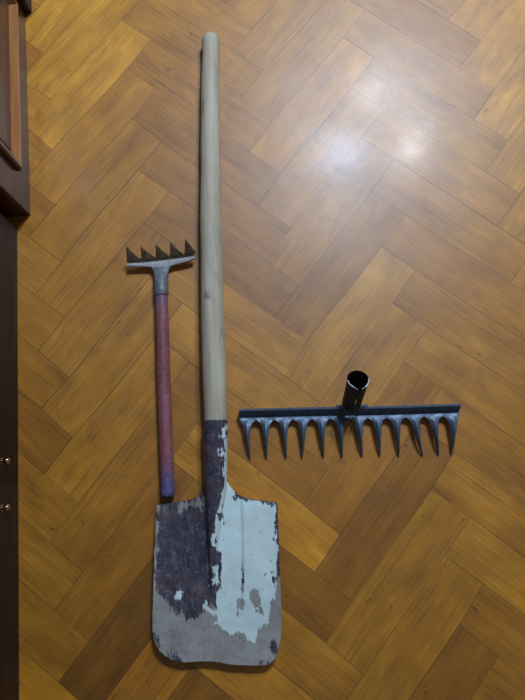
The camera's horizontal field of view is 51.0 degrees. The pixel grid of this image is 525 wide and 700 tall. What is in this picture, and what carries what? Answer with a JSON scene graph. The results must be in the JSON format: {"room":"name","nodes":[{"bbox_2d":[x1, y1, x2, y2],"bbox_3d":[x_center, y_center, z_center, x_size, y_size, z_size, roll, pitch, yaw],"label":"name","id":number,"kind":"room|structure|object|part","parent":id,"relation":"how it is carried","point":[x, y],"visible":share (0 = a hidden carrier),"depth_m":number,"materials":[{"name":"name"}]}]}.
{"room":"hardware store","nodes":[
{"label":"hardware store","id":0,"kind":"room"},
{"bbox_2d":[5,0,524,699],"bbox_3d":[0.282,-0.222,1.047,4.600,0.002,5.600,-5,79,0],"label":"floor","id":1,"kind":"structure","parent":0,"point":[372,152],"depth_m":1.02,"materials":[{"name":"brown wood"}]},
{"bbox_2d":[0,213,18,699],"bbox_3d":[-0.637,0.199,0.565,0.428,0.825,1.021,-5,79,0],"label":"base cabinet","id":2,"kind":"object","parent":1,"relation":"on","point":[9,557],"visible":1,"depth_m":0.94,"materials":[{"name":"brown wood"}]},
{"bbox_3d":[-0.429,0.185,0.919,0.013,0.012,0.012,-5,79,0],"label":"knob","id":3,"kind":"part","parent":2,"relation":"part of","materials":[{"name":"gold metal"}]},
{"bbox_3d":[-0.423,0.259,0.906,0.013,0.012,0.012,-5,79,0],"label":"knob","id":4,"kind":"part","parent":2,"relation":"part of","materials":[{"name":"gold metal"}]},
{"bbox_3d":[-0.468,-0.072,0.626,0.018,0.792,0.479,-5,79,0],"label":"door","id":5,"kind":"part","parent":2,"relation":"part of","materials":[{"name":"brown wood"}]},
{"bbox_3d":[-0.425,0.416,0.535,0.018,0.792,0.518,-5,79,0],"label":"door","id":6,"kind":"part","parent":2,"relation":"part of","materials":[{"name":"brown wood"}]},
{"bbox_2d":[0,0,31,216],"bbox_3d":[-0.731,-0.821,0.653,0.474,1.030,1.018,-6,79,0],"label":"wardrobe","id":7,"kind":"object","parent":1,"relation":"on","point":[14,141],"visible":1,"depth_m":1.03,"materials":[{"name":"brown wood"}]},
{"bbox_3d":[-0.482,-0.583,0.662,0.004,0.752,0.309,-6,79,0],"label":"panel","id":8,"kind":"part","parent":7,"relation":"part of","materials":[{"name":"brown wood"}]},
{"bbox_3d":[-0.461,-0.419,0.631,0.010,0.804,0.026,-6,79,0],"label":"moulding","id":9,"kind":"part","parent":7,"relation":"part of","materials":[{"name":"brown wood"}]},
{"bbox_3d":[-0.494,-0.747,0.693,0.010,0.804,0.026,-6,79,0],"label":"moulding","id":10,"kind":"part","parent":7,"relation":"part of","materials":[{"name":"brown wood"}]},
{"bbox_3d":[-0.470,-0.512,1.044,0.010,0.026,0.361,-6,79,0],"label":"moulding","id":11,"kind":"part","parent":7,"relation":"part of","materials":[{"name":"brown wood"}]},
{"bbox_2d":[126,239,196,497],"bbox_3d":[-0.170,0.028,0.988,0.132,0.039,0.459,-5,79,0],"label":"rake","id":12,"kind":"object","parent":1,"relation":"on","point":[160,264],"visible":1,"depth_m":0.99,"materials":[{"name":"red paint"}]},
{"bbox_3d":[-0.189,-0.160,1.029,0.127,0.007,0.018,-6,79,0],"label":"plate","id":13,"kind":"part","parent":12,"relation":"part of","materials":[{"name":"metal"}]},
{"bbox_3d":[-0.176,0.075,0.986,0.026,0.026,0.367,-4,79,0],"label":"handle","id":14,"kind":"part","parent":12,"relation":"part of","materials":[{"name":"red paint"}]},
{"bbox_2d":[152,32,281,664],"bbox_3d":[-0.114,-0.057,0.994,0.223,0.054,1.171,-5,79,0],"label":"shovel","id":15,"kind":"object","parent":1,"relation":"on","point":[217,590],"visible":1,"depth_m":0.93,"materials":[{"name":"paint"}]},
{"bbox_3d":[-0.096,-0.253,1.031,0.044,0.053,0.777,-2,79,1],"label":"handle","id":16,"kind":"part","parent":15,"relation":"part of","materials":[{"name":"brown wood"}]},
{"bbox_2d":[203,420,227,598],"bbox_3d":[-0.080,0.268,0.931,0.042,0.051,0.295,-1,79,1],"label":"socket","id":17,"kind":"object","parent":15,"relation":"attached to","point":[215,432],"depth_m":0.93,"materials":[{"name":"paint"}]},
{"bbox_3d":[-0.076,0.373,0.924,0.223,0.017,0.297,-5,79,0],"label":"blade","id":18,"kind":"part","parent":15,"relation":"part of","materials":[{"name":"paint"}]},
{"bbox_2d":[239,370,460,459],"bbox_3d":[0.153,0.117,0.938,0.391,0.092,0.155,-5,79,0],"label":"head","id":19,"kind":"object","parent":1,"relation":"on","point":[357,382],"visible":1,"depth_m":0.96},
{"bbox_2d":[336,370,368,411],"bbox_3d":[0.155,0.072,0.944,0.054,0.086,0.066,-5,79,0],"label":"socket","id":20,"kind":"object","parent":19,"relation":"attached to","point":[357,382],"depth_m":0.94,"materials":[{"name":"paint"}]}
]}

